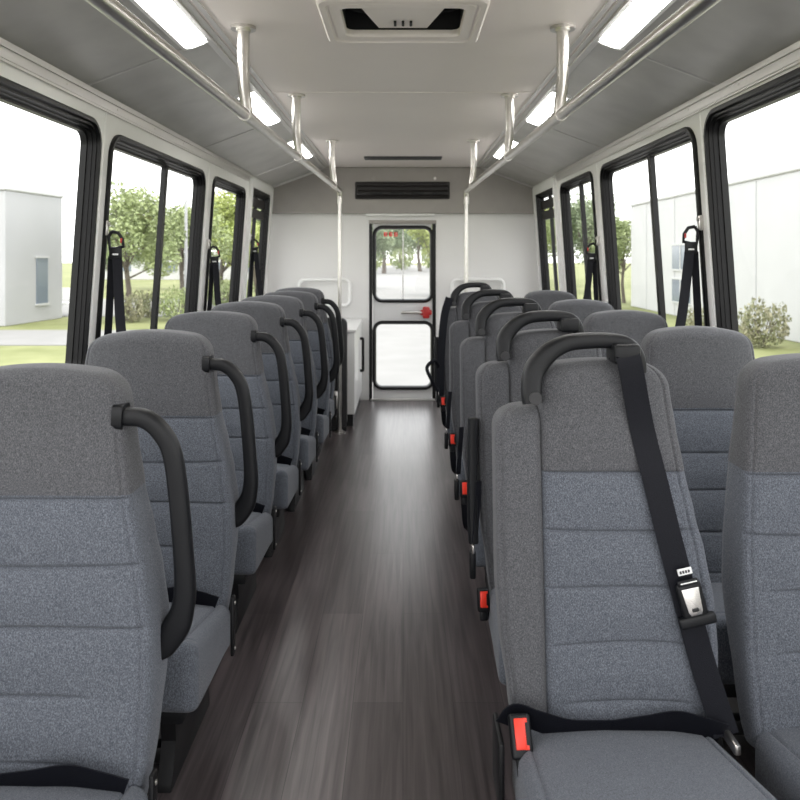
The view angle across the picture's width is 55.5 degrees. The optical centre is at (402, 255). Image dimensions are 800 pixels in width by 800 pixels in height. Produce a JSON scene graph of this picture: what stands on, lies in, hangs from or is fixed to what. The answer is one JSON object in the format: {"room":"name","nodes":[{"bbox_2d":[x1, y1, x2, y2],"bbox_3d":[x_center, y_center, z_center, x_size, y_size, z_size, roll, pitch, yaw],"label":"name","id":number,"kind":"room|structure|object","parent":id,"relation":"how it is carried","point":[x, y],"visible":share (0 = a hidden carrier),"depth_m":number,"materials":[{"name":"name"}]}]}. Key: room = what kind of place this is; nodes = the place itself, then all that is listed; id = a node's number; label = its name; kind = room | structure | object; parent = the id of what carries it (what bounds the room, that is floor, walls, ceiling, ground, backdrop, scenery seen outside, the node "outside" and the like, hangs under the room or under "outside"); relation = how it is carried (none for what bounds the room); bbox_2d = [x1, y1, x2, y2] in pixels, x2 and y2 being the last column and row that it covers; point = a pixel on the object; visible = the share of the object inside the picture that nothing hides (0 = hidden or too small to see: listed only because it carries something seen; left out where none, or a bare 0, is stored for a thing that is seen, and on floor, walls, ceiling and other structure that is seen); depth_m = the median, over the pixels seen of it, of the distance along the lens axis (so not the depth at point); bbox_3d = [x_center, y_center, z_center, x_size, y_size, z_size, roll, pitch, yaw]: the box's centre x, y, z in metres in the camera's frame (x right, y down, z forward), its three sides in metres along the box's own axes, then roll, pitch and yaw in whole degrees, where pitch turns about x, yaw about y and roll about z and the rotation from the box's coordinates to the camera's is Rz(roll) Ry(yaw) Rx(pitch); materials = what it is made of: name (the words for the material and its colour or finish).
{"room":"vehicle interior","nodes":[
{"label":"vehicle interior","id":0,"kind":"room"},
{"bbox_2d":[0,61,272,347],"bbox_3d":[-1.248,0.333,2.990,0.187,1.960,7.780,0,0,0],"label":"wall","id":1,"kind":"structure","parent":0,"point":[114,125],"depth_m":3.07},
{"bbox_2d":[0,76,101,364],"bbox_3d":[-1.217,-0.012,2.143,0.134,1.010,1.565,0,0,0],"label":"window","id":2,"kind":"structure","parent":1,"relation":"in","point":[12,93],"depth_m":2.88,"materials":[{"name":"black rubber"}]},
{"bbox_2d":[104,221,125,334],"bbox_3d":[-1.126,0.132,3.008,0.142,0.547,0.061,0,0,37],"label":"belt","id":3,"kind":"object","parent":1,"relation":"attached to","point":[114,291],"visible":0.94,"depth_m":3.02,"materials":[{"name":"fabric"}]},
{"bbox_2d":[0,37,250,180],"bbox_3d":[-1.151,-0.591,2.400,0.024,0.057,6.600,0,0,0],"label":"trim","id":4,"kind":"structure","parent":1,"relation":"attached to","point":[11,54],"depth_m":2.85,"materials":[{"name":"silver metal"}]},
{"bbox_2d":[89,112,209,345],"bbox_3d":[-1.223,0.340,2.940,0.130,1.807,3.252,0,0,0],"label":"trim","id":5,"kind":"structure","parent":1,"relation":"attached to","point":[105,112],"depth_m":2.97,"materials":[{"name":"white paint"}]},
{"bbox_2d":[95,135,205,339],"bbox_3d":[-1.218,-0.002,3.745,0.133,0.990,1.450,0,0,0],"label":"window","id":6,"kind":"structure","parent":1,"relation":"in","point":[120,143],"depth_m":3.82,"materials":[{"name":"black rubber"}]},
{"bbox_2d":[88,49,294,176],"bbox_3d":[-0.938,-0.698,3.525,0.437,0.169,4.770,0,0,0],"label":"trim","id":7,"kind":"structure","parent":1,"relation":"attached to","point":[178,50],"depth_m":2.76,"materials":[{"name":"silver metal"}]},
{"bbox_2d":[206,239,221,310],"bbox_3d":[-1.129,0.132,4.608,0.141,0.469,0.061,0,0,37],"label":"belt","id":8,"kind":"object","parent":1,"relation":"attached to","point":[214,278],"visible":0.94,"depth_m":4.62,"materials":[{"name":"fabric"}]},
{"bbox_2d":[203,176,245,310],"bbox_3d":[-1.218,-0.002,5.130,0.133,0.990,0.940,0,0,0],"label":"window","id":9,"kind":"structure","parent":1,"relation":"in","point":[218,182],"depth_m":5.55,"materials":[{"name":"black rubber"}]},
{"bbox_2d":[249,234,262,296],"bbox_3d":[-1.116,0.127,5.836,0.160,0.598,0.055,0,0,32],"label":"belt","id":10,"kind":"object","parent":1,"relation":"attached to","point":[254,260],"visible":0.86,"depth_m":5.85,"materials":[{"name":"fabric"}]},
{"bbox_2d":[241,178,273,300],"bbox_3d":[-1.195,0.081,6.218,0.116,1.345,0.945,0,0,0],"label":"trim","id":11,"kind":"structure","parent":1,"relation":"attached to","point":[253,183],"depth_m":5.79,"materials":[{"name":"white paint"}]},
{"bbox_2d":[247,188,269,297],"bbox_3d":[-1.223,0.073,6.215,0.148,1.200,0.770,0,0,0],"label":"window","id":12,"kind":"structure","parent":1,"relation":"in","point":[261,200],"depth_m":6.55,"materials":[{"name":"black rubber"}]},
{"bbox_2d":[0,0,321,185],"bbox_3d":[-0.928,-0.724,2.970,0.457,0.213,7.740,0,0,0],"label":"ceiling","id":13,"kind":"structure","parent":0,"point":[72,36],"depth_m":2.88,"materials":[{"name":"plastic"}]},
{"bbox_2d":[130,0,208,50],"bbox_3d":[-0.744,-0.769,2.370,0.110,0.050,0.800,0,0,0],"label":"ceiling lamp","id":14,"kind":"object","parent":13,"relation":"attached to","point":[164,14],"visible":0.91,"depth_m":2.47,"materials":[{"name":"glowing translucent white plastic diffuser"}]},
{"bbox_2d":[235,90,279,125],"bbox_3d":[-0.744,-0.769,3.985,0.110,0.050,0.810,0,0,0],"label":"ceiling lamp","id":15,"kind":"object","parent":13,"relation":"attached to","point":[261,111],"visible":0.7,"depth_m":4.00,"materials":[{"name":"white paint"}]},
{"bbox_2d":[251,92,278,124],"bbox_3d":[-0.745,-0.766,3.985,0.077,0.036,0.770,0,0,0],"label":"diffuser","id":16,"kind":"object","parent":15,"relation":"attached to","point":[261,111],"depth_m":4.02,"materials":[{"name":"white"}]},
{"bbox_2d":[189,0,616,166],"bbox_3d":[0.000,-0.815,2.970,1.404,0.050,7.740,0,0,0],"label":"ceiling","id":17,"kind":"structure","parent":0,"point":[291,50],"depth_m":3.27,"materials":[{"name":"plastic"}]},
{"bbox_2d":[85,0,344,433],"bbox_3d":[-0.555,0.252,2.496,0.096,2.083,6.194,0,0,2],"label":"handrail","id":18,"kind":"object","parent":17,"relation":"attached to","point":[115,11],"visible":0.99,"depth_m":2.60,"materials":[{"name":"metal"}]},
{"bbox_2d":[171,0,328,168],"bbox_3d":[-0.673,-0.784,2.945,0.083,0.015,7.690,0,0,0],"label":"trim","id":19,"kind":"structure","parent":17,"relation":"attached to","point":[187,9],"depth_m":2.98,"materials":[{"name":"silver metal"}]},
{"bbox_2d":[316,0,489,44],"bbox_3d":[0.000,-0.846,2.493,0.536,0.148,0.585,0,0,0],"label":"roof hatch","id":20,"kind":"object","parent":17,"relation":"attached to","point":[345,22],"visible":1,"depth_m":2.60,"materials":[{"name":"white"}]},
{"bbox_2d":[364,156,441,159],"bbox_3d":[0.000,-0.783,6.085,0.620,0.018,0.130,0,0,0],"label":"ceiling vent","id":21,"kind":"object","parent":17,"relation":"in","point":[365,157],"visible":1,"depth_m":6.02,"materials":[{"name":"grey"}]},
{"bbox_2d":[266,92,539,92],"bbox_3d":[0.000,-0.789,3.666,1.380,0.004,0.012,0,0,0],"label":"trim","id":22,"kind":"structure","parent":17,"relation":"attached to","point":[266,92],"depth_m":3.66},
{"bbox_2d":[477,0,634,168],"bbox_3d":[0.673,-0.784,2.945,0.083,0.015,7.690,0,0,0],"label":"trim","id":23,"kind":"structure","parent":17,"relation":"attached to","point":[618,9],"depth_m":2.98,"materials":[{"name":"silver metal"}]},
{"bbox_2d":[463,0,720,291],"bbox_3d":[0.555,0.252,2.496,0.096,2.083,6.194,0,0,-2],"label":"handrail","id":24,"kind":"object","parent":17,"relation":"attached to","point":[690,11],"visible":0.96,"depth_m":2.60,"materials":[{"name":"metal"}]},
{"bbox_2d":[267,214,538,399],"bbox_3d":[0.000,0.252,6.845,2.480,2.123,0.050,0,0,0],"label":"wall","id":25,"kind":"structure","parent":0,"point":[503,246],"depth_m":6.82,"materials":[{"name":"plastic"}]},
{"bbox_2d":[297,278,351,306],"bbox_3d":[-0.698,0.323,6.784,0.487,0.262,0.069,0,0,0],"label":"grab rail","id":26,"kind":"object","parent":25,"relation":"attached to","point":[301,280],"visible":0.63,"depth_m":6.75,"materials":[{"name":"metal"}]},
{"bbox_2d":[366,213,433,215],"bbox_3d":[-0.025,-0.369,6.794,0.610,0.020,0.048,0,0,0],"label":"trim","id":27,"kind":"structure","parent":25,"relation":"attached to","point":[367,214],"depth_m":6.77,"materials":[{"name":"white paint"}]},
{"bbox_2d":[369,220,435,400],"bbox_3d":[-0.004,0.486,6.815,0.605,1.614,0.100,0,0,0],"label":"door","id":28,"kind":"structure","parent":25,"relation":"in","point":[385,311],"depth_m":6.81,"materials":[{"name":"grey"}]},
{"bbox_2d":[355,182,449,198],"bbox_3d":[-0.005,-0.582,6.742,0.840,0.155,0.017,0,0,0],"label":"air vent","id":29,"kind":"object","parent":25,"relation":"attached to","point":[363,190],"visible":1,"depth_m":6.74,"materials":[{"name":"black"}]},
{"bbox_2d":[272,167,533,213],"bbox_3d":[0.000,-0.584,6.785,2.344,0.409,0.069,0,0,0],"label":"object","id":30,"kind":"structure","parent":25,"relation":"attached to","point":[309,194],"depth_m":6.75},
{"bbox_2d":[273,168,532,187],"bbox_3d":[0.000,-0.699,6.745,2.309,0.191,0.026,0,0,0],"label":"trim","id":31,"kind":"structure","parent":25,"relation":"attached to","point":[320,169],"depth_m":6.73,"materials":[{"name":"silver metal"}]},
{"bbox_2d":[450,278,504,306],"bbox_3d":[0.665,0.323,6.784,0.492,0.262,0.069,0,0,0],"label":"grab rail","id":32,"kind":"object","parent":25,"relation":"attached to","point":[454,280],"visible":0.51,"depth_m":6.75,"materials":[{"name":"metal"}]},
{"bbox_2d":[147,400,754,799],"bbox_3d":[0.000,1.318,2.990,2.540,0.050,7.780,0,0,0],"label":"floor","id":33,"kind":"structure","parent":0,"point":[362,666],"depth_m":2.46,"materials":[{"name":"brown wood"}]},
{"bbox_2d":[0,363,195,799],"bbox_3d":[-0.709,0.757,1.316,0.595,1.072,0.577,0,0,0],"label":"passenger seat","id":34,"kind":"object","parent":33,"relation":"on","point":[89,630],"visible":1,"depth_m":1.45,"materials":[{"name":"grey fabric"}]},
{"bbox_2d":[0,786,148,799],"bbox_3d":[-0.737,0.994,1.218,0.540,0.209,0.375,0,0,0],"label":"seat cushion","id":35,"kind":"object","parent":34,"relation":"on","point":[6,792],"depth_m":1.36,"materials":[{"name":"grey fabric"}]},
{"bbox_2d":[85,329,257,792],"bbox_3d":[-0.724,0.757,2.046,0.595,1.072,0.577,0,0,0],"label":"passenger seat","id":36,"kind":"object","parent":33,"relation":"on","point":[172,374],"visible":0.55,"depth_m":2.18,"materials":[{"name":"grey fabric"}]},
{"bbox_2d":[161,602,229,712],"bbox_3d":[-0.752,0.994,1.948,0.540,0.209,0.375,0,0,0],"label":"seat cushion","id":37,"kind":"object","parent":36,"relation":"on","point":[192,667],"depth_m":1.81,"materials":[{"name":"grey fabric"}]},
{"bbox_2d":[164,311,291,633],"bbox_3d":[-0.737,0.757,2.816,0.595,1.072,0.577,0,0,0],"label":"passenger seat","id":38,"kind":"object","parent":33,"relation":"on","point":[235,337],"visible":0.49,"depth_m":2.96,"materials":[{"name":"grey fabric"}]},
{"bbox_2d":[234,512,272,574],"bbox_3d":[-0.765,0.994,2.718,0.540,0.209,0.375,0,0,0],"label":"seat cushion","id":39,"kind":"object","parent":38,"relation":"on","point":[255,536],"depth_m":2.56,"materials":[{"name":"grey fabric"}]},
{"bbox_2d":[211,301,313,556],"bbox_3d":[-0.729,0.757,3.476,0.595,1.072,0.577,0,0,0],"label":"passenger seat","id":40,"kind":"object","parent":33,"relation":"on","point":[270,318],"visible":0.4,"depth_m":3.62,"materials":[{"name":"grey fabric"}]},
{"bbox_2d":[272,463,298,508],"bbox_3d":[-0.757,0.994,3.378,0.540,0.209,0.375,0,0,0],"label":"seat cushion","id":41,"kind":"object","parent":40,"relation":"on","point":[287,474],"depth_m":3.22,"materials":[{"name":"grey fabric"}]},
{"bbox_2d":[242,295,327,511],"bbox_3d":[-0.714,0.757,4.056,0.595,1.072,0.577,0,0,0],"label":"passenger seat","id":42,"kind":"object","parent":33,"relation":"on","point":[293,307],"visible":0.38,"depth_m":4.20,"materials":[{"name":"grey fabric"}]},
{"bbox_2d":[297,435,315,470],"bbox_3d":[-0.742,0.994,3.958,0.540,0.209,0.375,0,0,0],"label":"seat cushion","id":43,"kind":"object","parent":42,"relation":"on","point":[307,448],"depth_m":3.79,"materials":[{"name":"grey fabric"}]},
{"bbox_2d":[265,291,339,479],"bbox_3d":[-0.694,0.757,4.596,0.595,1.072,0.577,0,0,0],"label":"passenger seat","id":44,"kind":"object","parent":33,"relation":"on","point":[309,300],"visible":0.24,"depth_m":4.75,"materials":[{"name":"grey fabric"}]},
{"bbox_2d":[314,414,328,443],"bbox_3d":[-0.722,0.994,4.498,0.540,0.209,0.375,0,0,0],"label":"seat cushion","id":45,"kind":"object","parent":44,"relation":"on","point":[322,420],"depth_m":4.33,"materials":[{"name":"grey fabric"}]},
{"bbox_2d":[275,287,343,455],"bbox_3d":[-0.710,0.757,5.136,0.595,1.072,0.577,0,0,0],"label":"passenger seat","id":46,"kind":"object","parent":33,"relation":"on","point":[318,293],"visible":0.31,"depth_m":5.31,"materials":[{"name":"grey fabric"}]},
{"bbox_2d":[328,398,334,418],"bbox_3d":[-0.738,0.994,5.038,0.540,0.209,0.375,0,0,0],"label":"seat cushion","id":47,"kind":"object","parent":46,"relation":"on","point":[331,402],"depth_m":5.06,"materials":[{"name":"grey fabric"}]},
{"bbox_2d":[327,317,346,430],"bbox_3d":[-0.693,0.875,5.635,0.555,0.835,0.090,0,0,0],"label":"panel","id":48,"kind":"object","parent":33,"relation":"on","point":[334,422],"visible":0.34,"depth_m":5.61,"materials":[{"name":"grey"}]},
{"bbox_2d":[346,319,363,425],"bbox_3d":[-0.684,0.925,6.255,0.712,0.735,1.010,0,0,0],"label":"base cabinet","id":49,"kind":"object","parent":33,"relation":"on","point":[355,341],"visible":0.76,"depth_m":5.83,"materials":[{"name":"white paint"}]},
{"bbox_2d":[425,282,498,457],"bbox_3d":[0.421,0.730,4.671,0.578,1.126,0.578,0,0,0],"label":"passenger seat","id":50,"kind":"object","parent":33,"relation":"on","point":[450,314],"visible":0.28,"depth_m":4.79,"materials":[{"name":"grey fabric"}]},
{"bbox_2d":[446,414,453,439],"bbox_3d":[0.476,0.993,4.578,0.441,0.207,0.375,0,0,0],"label":"seat cushion","id":51,"kind":"object","parent":50,"relation":"on","point":[450,430],"depth_m":4.39,"materials":[{"name":"grey fabric"}]},
{"bbox_2d":[444,289,521,493],"bbox_3d":[0.449,0.730,3.651,0.505,1.126,0.577,0,0,0],"label":"passenger seat","id":52,"kind":"object","parent":33,"relation":"on","point":[460,330],"visible":0.27,"depth_m":3.81,"materials":[{"name":"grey fabric"}]},
{"bbox_2d":[456,457,465,493],"bbox_3d":[0.468,0.993,3.558,0.441,0.207,0.375,0,0,0],"label":"seat cushion","id":53,"kind":"object","parent":52,"relation":"on","point":[461,476],"depth_m":3.38,"materials":[{"name":"grey fabric"}]},
{"bbox_2d":[454,298,555,592],"bbox_3d":[0.445,0.730,2.871,0.505,1.126,0.577,0,0,0],"label":"passenger seat","id":54,"kind":"object","parent":33,"relation":"on","point":[475,351],"visible":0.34,"depth_m":3.03,"materials":[{"name":"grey fabric"}]},
{"bbox_2d":[474,519,485,566],"bbox_3d":[0.464,0.993,2.778,0.441,0.207,0.375,0,0,0],"label":"seat cushion","id":55,"kind":"object","parent":54,"relation":"on","point":[479,548],"depth_m":2.60,"materials":[{"name":"grey fabric"}]},
{"bbox_2d":[467,310,601,684],"bbox_3d":[0.442,0.730,2.154,0.498,1.126,0.567,0,0,0],"label":"passenger seat","id":56,"kind":"object","parent":33,"relation":"on","point":[498,381],"visible":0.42,"depth_m":2.30,"materials":[{"name":"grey fabric"}]},
{"bbox_2d":[489,588,505,684],"bbox_3d":[0.460,0.993,2.058,0.441,0.207,0.375,0,0,0],"label":"seat cushion","id":57,"kind":"object","parent":56,"relation":"on","point":[493,623],"depth_m":2.00,"materials":[{"name":"grey fabric"}]},
{"bbox_2d":[524,290,575,309],"bbox_3d":[0.945,0.757,4.676,0.412,1.072,0.572,0,0,0],"label":"passenger seat","id":58,"kind":"object","parent":33,"relation":"on","point":[544,298],"visible":0.15,"depth_m":4.84,"materials":[{"name":"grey fabric"}]},
{"bbox_2d":[548,299,613,328],"bbox_3d":[0.908,0.757,3.656,0.412,1.072,0.572,0,0,0],"label":"passenger seat","id":59,"kind":"object","parent":33,"relation":"on","point":[582,308],"visible":0.15,"depth_m":3.83,"materials":[{"name":"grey fabric"}]},
{"bbox_2d":[583,310,667,356],"bbox_3d":[0.905,0.757,2.876,0.412,1.072,0.572,0,0,0],"label":"passenger seat","id":60,"kind":"object","parent":33,"relation":"on","point":[634,324],"visible":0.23,"depth_m":3.04,"materials":[{"name":"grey fabric"}]},
{"bbox_2d":[492,332,776,799],"bbox_3d":[0.433,0.730,1.474,0.490,1.126,0.567,0,0,0],"label":"passenger seat","id":61,"kind":"object","parent":33,"relation":"on","point":[607,619],"visible":1,"depth_m":1.59,"materials":[{"name":"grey fabric"}]},
{"bbox_2d":[512,730,776,799],"bbox_3d":[0.432,0.993,1.378,0.441,0.207,0.375,0,0,0],"label":"seat cushion","id":62,"kind":"object","parent":61,"relation":"on","point":[547,764],"depth_m":1.39,"materials":[{"name":"grey fabric"}]},
{"bbox_2d":[641,326,754,747],"bbox_3d":[0.918,0.757,2.156,0.412,1.072,0.572,0,0,0],"label":"passenger seat","id":63,"kind":"object","parent":33,"relation":"on","point":[701,366],"visible":0.32,"depth_m":2.30,"materials":[{"name":"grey fabric"}]},
{"bbox_2d":[711,583,734,683],"bbox_3d":[0.918,0.993,2.058,0.409,0.207,0.375,0,0,0],"label":"seat cushion","id":64,"kind":"object","parent":63,"relation":"on","point":[725,665],"depth_m":1.87,"materials":[{"name":"grey fabric"}]},
{"bbox_2d":[722,353,799,799],"bbox_3d":[0.925,0.757,1.476,0.412,1.072,0.572,0,0,0],"label":"passenger seat","id":65,"kind":"object","parent":33,"relation":"on","point":[761,533],"visible":0.98,"depth_m":1.61,"materials":[{"name":"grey fabric"}]},
{"bbox_2d":[755,728,799,799],"bbox_3d":[0.925,0.993,1.378,0.409,0.207,0.375,0,0,0],"label":"seat cushion","id":66,"kind":"object","parent":65,"relation":"on","point":[777,750],"depth_m":1.49,"materials":[{"name":"grey fabric"}]},
{"bbox_2d":[484,0,799,185],"bbox_3d":[0.928,-0.724,2.970,0.457,0.213,7.740,0,0,0],"label":"ceiling","id":67,"kind":"structure","parent":0,"point":[733,36],"depth_m":2.89,"materials":[{"name":"plastic"}]},
{"bbox_2d":[526,90,570,125],"bbox_3d":[0.744,-0.769,3.985,0.110,0.050,0.810,0,0,0],"label":"ceiling lamp","id":68,"kind":"object","parent":67,"relation":"attached to","point":[544,111],"visible":0.66,"depth_m":4.00,"materials":[{"name":"white paint"}]},
{"bbox_2d":[527,92,554,124],"bbox_3d":[0.745,-0.766,3.985,0.077,0.036,0.770,0,0,0],"label":"diffuser","id":69,"kind":"object","parent":68,"relation":"attached to","point":[544,111],"depth_m":4.02,"materials":[{"name":"white"}]},
{"bbox_2d":[597,0,675,50],"bbox_3d":[0.744,-0.769,2.370,0.110,0.050,0.800,0,0,0],"label":"ceiling lamp","id":70,"kind":"object","parent":67,"relation":"attached to","point":[641,14],"visible":0.91,"depth_m":2.47,"materials":[{"name":"glowing white light diffuser"}]},
{"bbox_2d":[533,64,799,326],"bbox_3d":[1.248,0.333,2.990,0.187,1.960,7.780,0,0,0],"label":"wall","id":71,"kind":"structure","parent":0,"point":[693,122],"depth_m":3.30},
{"bbox_2d":[536,188,558,290],"bbox_3d":[1.223,0.065,6.215,0.149,1.216,0.770,0,0,0],"label":"window","id":72,"kind":"structure","parent":71,"relation":"in","point":[542,205],"depth_m":6.55,"materials":[{"name":"black rubber"}]},
{"bbox_2d":[532,178,563,290],"bbox_3d":[1.195,0.081,6.218,0.116,1.345,0.945,0,0,0],"label":"trim","id":73,"kind":"structure","parent":71,"relation":"attached to","point":[552,183],"depth_m":5.80,"materials":[{"name":"white paint"}]},
{"bbox_2d":[560,171,601,300],"bbox_3d":[1.217,-0.018,5.130,0.135,1.022,0.940,0,0,0],"label":"window","id":74,"kind":"structure","parent":71,"relation":"in","point":[579,181],"depth_m":5.55,"materials":[{"name":"black rubber"}]},
{"bbox_2d":[583,236,599,300],"bbox_3d":[1.120,0.113,4.596,0.158,0.470,0.056,0,0,-32],"label":"belt","id":75,"kind":"object","parent":71,"relation":"attached to","point":[591,262],"visible":0.9,"depth_m":4.61,"materials":[{"name":"fabric"}]},
{"bbox_2d":[511,49,717,176],"bbox_3d":[0.938,-0.698,3.525,0.437,0.169,4.770,0,0,0],"label":"trim","id":76,"kind":"structure","parent":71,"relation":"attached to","point":[626,50],"depth_m":2.76,"materials":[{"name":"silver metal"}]},
{"bbox_2d":[600,127,709,326],"bbox_3d":[1.217,-0.018,3.745,0.135,1.022,1.450,0,0,0],"label":"window","id":77,"kind":"structure","parent":71,"relation":"in","point":[683,136],"depth_m":3.67,"materials":[{"name":"black rubber"}]},
{"bbox_2d":[596,112,715,326],"bbox_3d":[1.223,0.340,2.940,0.130,1.807,3.252,0,0,0],"label":"trim","id":78,"kind":"structure","parent":71,"relation":"attached to","point":[699,112],"depth_m":2.97,"materials":[{"name":"white paint"}]},
{"bbox_2d":[555,40,799,180],"bbox_3d":[1.151,-0.591,2.400,0.024,0.057,6.600,0,0,0],"label":"trim","id":79,"kind":"structure","parent":71,"relation":"attached to","point":[787,58],"depth_m":2.90,"materials":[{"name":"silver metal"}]},
{"bbox_2d":[675,215,703,325],"bbox_3d":[1.112,0.112,2.996,0.169,0.549,0.053,0,0,-29],"label":"belt","id":80,"kind":"object","parent":71,"relation":"attached to","point":[690,270],"visible":0.91,"depth_m":3.01,"materials":[{"name":"black woven fabric webbing"},{"name":"black plastic"},{"name":"steel"}]},
{"bbox_2d":[703,67,799,331],"bbox_3d":[1.216,-0.028,2.143,0.136,1.042,1.565,0,0,0],"label":"window","id":81,"kind":"structure","parent":71,"relation":"in","point":[785,86],"depth_m":2.88,"materials":[{"name":"black rubber"}]},
{"label":"outside","id":82,"kind":"structure","parent":0,"visible":0},
{"bbox_2d":[62,299,226,316],"bbox_3d":[-47.600,2.033,30.750,84.800,0.020,10.500,0,0,0],"label":"car park","id":83,"kind":"structure","parent":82,"point":[65,307],"depth_m":29.29,"materials":[{"name":"concrete"}]},
{"bbox_2d":[136,201,232,307],"bbox_3d":[-8.328,-0.078,29.301,3.915,4.262,3.322,0,0,-7],"label":"tree","id":84,"kind":"object","parent":83,"relation":"on","point":[180,212],"visible":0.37,"depth_m":28.85,"materials":[{"name":"green plant"}]},
{"bbox_2d":[184,176,187,294],"bbox_3d":[-7.409,-0.972,27.000,0.800,6.030,0.240,0,0,0],"label":"street lamp","id":85,"kind":"object","parent":83,"relation":"on","point":[185,219],"visible":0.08,"depth_m":26.95,"materials":[{"name":"grey"}]},
{"bbox_2d":[207,276,255,305],"bbox_3d":[-6.994,1.432,30.086,2.182,1.285,2.032,0,0,-38],"label":"shrub","id":86,"kind":"object","parent":83,"relation":"on","point":[225,289],"visible":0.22,"depth_m":29.64,"materials":[{"name":"green plant"}]},
{"bbox_2d":[211,189,259,299],"bbox_3d":[-7.479,-0.570,32.764,3.680,5.250,4.083,0,0,-3],"label":"tree","id":87,"kind":"object","parent":83,"relation":"on","point":[226,203],"visible":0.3,"depth_m":32.80,"materials":[{"name":"green plant"}]},
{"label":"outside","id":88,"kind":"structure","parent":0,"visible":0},
{"bbox_2d":[0,330,128,345],"bbox_3d":[-47.600,2.033,19.050,84.800,0.020,3.500,0,0,0],"label":"footpath","id":89,"kind":"structure","parent":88,"point":[7,337],"depth_m":18.86,"materials":[{"name":"concrete"}]},
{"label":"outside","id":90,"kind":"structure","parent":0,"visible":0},
{"bbox_2d":[0,263,799,365],"bbox_3d":[0.000,2.143,100.000,280.000,0.200,260.000,0,0,0],"label":"ground","id":91,"kind":"structure","parent":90,"point":[9,355],"depth_m":23.00,"materials":[{"name":"green plant"}]},
{"bbox_2d":[0,186,63,326],"bbox_3d":[-15.348,0.008,23.917,8.100,4.070,3.150,0,0,6],"label":"building","id":92,"kind":"structure","parent":91,"relation":"on","point":[30,220],"depth_m":23.15,"materials":[{"name":"white"}]},
{"bbox_2d":[124,290,150,321],"bbox_3d":[-8.340,1.534,23.381,1.090,1.037,1.092,0,0,-3],"label":"shrub","id":93,"kind":"object","parent":91,"relation":"on","point":[138,310],"visible":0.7,"depth_m":23.32,"materials":[{"name":"green plant"}]},
{"bbox_2d":[106,178,187,320],"bbox_3d":[-8.454,-0.176,23.986,3.160,4.459,3.724,0,0,-17],"label":"tree","id":94,"kind":"object","parent":91,"relation":"on","point":[132,215],"visible":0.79,"depth_m":23.76,"materials":[{"name":"green plant"}]},
{"bbox_2d":[133,289,164,316],"bbox_3d":[-8.441,1.563,25.202,1.092,0.979,1.090,0,0,13],"label":"shrub","id":95,"kind":"object","parent":91,"relation":"on","point":[147,295],"visible":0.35,"depth_m":25.05,"materials":[{"name":"green plant"}]},
{"bbox_2d":[159,285,185,317],"bbox_3d":[-7.141,1.488,24.075,1.353,1.168,1.260,0,0,4],"label":"shrub","id":96,"kind":"object","parent":91,"relation":"on","point":[167,301],"visible":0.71,"depth_m":23.74,"materials":[{"name":"green plant"}]},
{"bbox_2d":[105,254,248,279],"bbox_3d":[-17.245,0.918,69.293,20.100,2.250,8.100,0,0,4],"label":"office building","id":97,"kind":"structure","parent":91,"relation":"on","point":[174,275],"depth_m":65.60,"materials":[{"name":"white concrete"}]},
{"bbox_2d":[389,242,416,269],"bbox_3d":[-0.108,-0.512,111.860,4.874,5.372,4.821,0,0,7],"label":"shrub","id":98,"kind":"object","parent":91,"relation":"on","point":[395,257],"visible":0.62,"depth_m":111.21,"materials":[{"name":"green plant"}]},
{"bbox_2d":[546,204,578,259],"bbox_3d":[10.984,-0.808,51.905,4.871,5.728,5.740,0,0,-32],"label":"tree","id":99,"kind":"object","parent":91,"relation":"on","point":[548,230],"visible":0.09,"depth_m":51.01,"materials":[{"name":"green plant"}]},
{"bbox_2d":[570,185,619,264],"bbox_3d":[10.443,-0.910,42.143,4.279,5.933,3.964,0,0,21],"label":"tree","id":100,"kind":"object","parent":91,"relation":"on","point":[575,212],"visible":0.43,"depth_m":41.87,"materials":[{"name":"green plant"}]},
{"bbox_2d":[591,214,630,302],"bbox_3d":[9.531,0.071,33.225,2.978,3.962,2.527,0,0,-36],"label":"tree","id":101,"kind":"object","parent":91,"relation":"on","point":[623,231],"visible":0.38,"depth_m":32.79,"materials":[{"name":"green plant"}]},
{"bbox_2d":[630,165,799,342],"bbox_3d":[16.300,-0.042,18.000,14.100,4.170,26.100,0,0,0],"label":"warehouse building","id":102,"kind":"structure","parent":91,"relation":"on","point":[765,207],"depth_m":20.58,"materials":[{"name":"concrete"}]},
{"bbox_2d":[738,296,791,347],"bbox_3d":[7.986,1.478,17.061,1.352,1.152,1.261,0,0,-35],"label":"shrub","id":103,"kind":"object","parent":91,"relation":"on","point":[767,316],"visible":0.91,"depth_m":16.80,"materials":[{"name":"green plant"}]},
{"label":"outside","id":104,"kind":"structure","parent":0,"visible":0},
{"bbox_2d":[372,263,429,397],"bbox_3d":[0.000,2.037,100.000,10.000,0.012,260.000,0,0,0],"label":"road","id":105,"kind":"structure","parent":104,"point":[402,350],"depth_m":18.48,"materials":[{"name":"concrete"}]},
{"bbox_2d":[372,224,394,260],"bbox_3d":[-2.137,-0.384,46.164,3.258,4.875,3.516,0,0,14],"label":"tree","id":106,"kind":"object","parent":105,"relation":"on","point":[387,244],"visible":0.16,"depth_m":46.10,"materials":[{"name":"green plant"}]},
{"bbox_2d":[376,229,417,273],"bbox_3d":[-1.698,-2.164,88.218,8.533,8.451,8.097,0,0,33],"label":"tree","id":107,"kind":"object","parent":105,"relation":"on","point":[397,242],"visible":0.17,"depth_m":87.80,"materials":[{"name":"green plant"}]},
{"bbox_2d":[395,229,426,270],"bbox_3d":[2.329,-2.381,100.569,8.973,8.888,8.515,0,0,-25],"label":"tree","id":108,"kind":"object","parent":105,"relation":"on","point":[417,246],"visible":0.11,"depth_m":99.90,"materials":[{"name":"green plant"}]},
{"bbox_2d":[404,229,429,262],"bbox_3d":[1.957,-0.333,38.018,3.347,4.775,3.713,0,0,-37],"label":"tree","id":109,"kind":"object","parent":105,"relation":"on","point":[421,232],"visible":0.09,"depth_m":38.19,"materials":[{"name":"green plant"}]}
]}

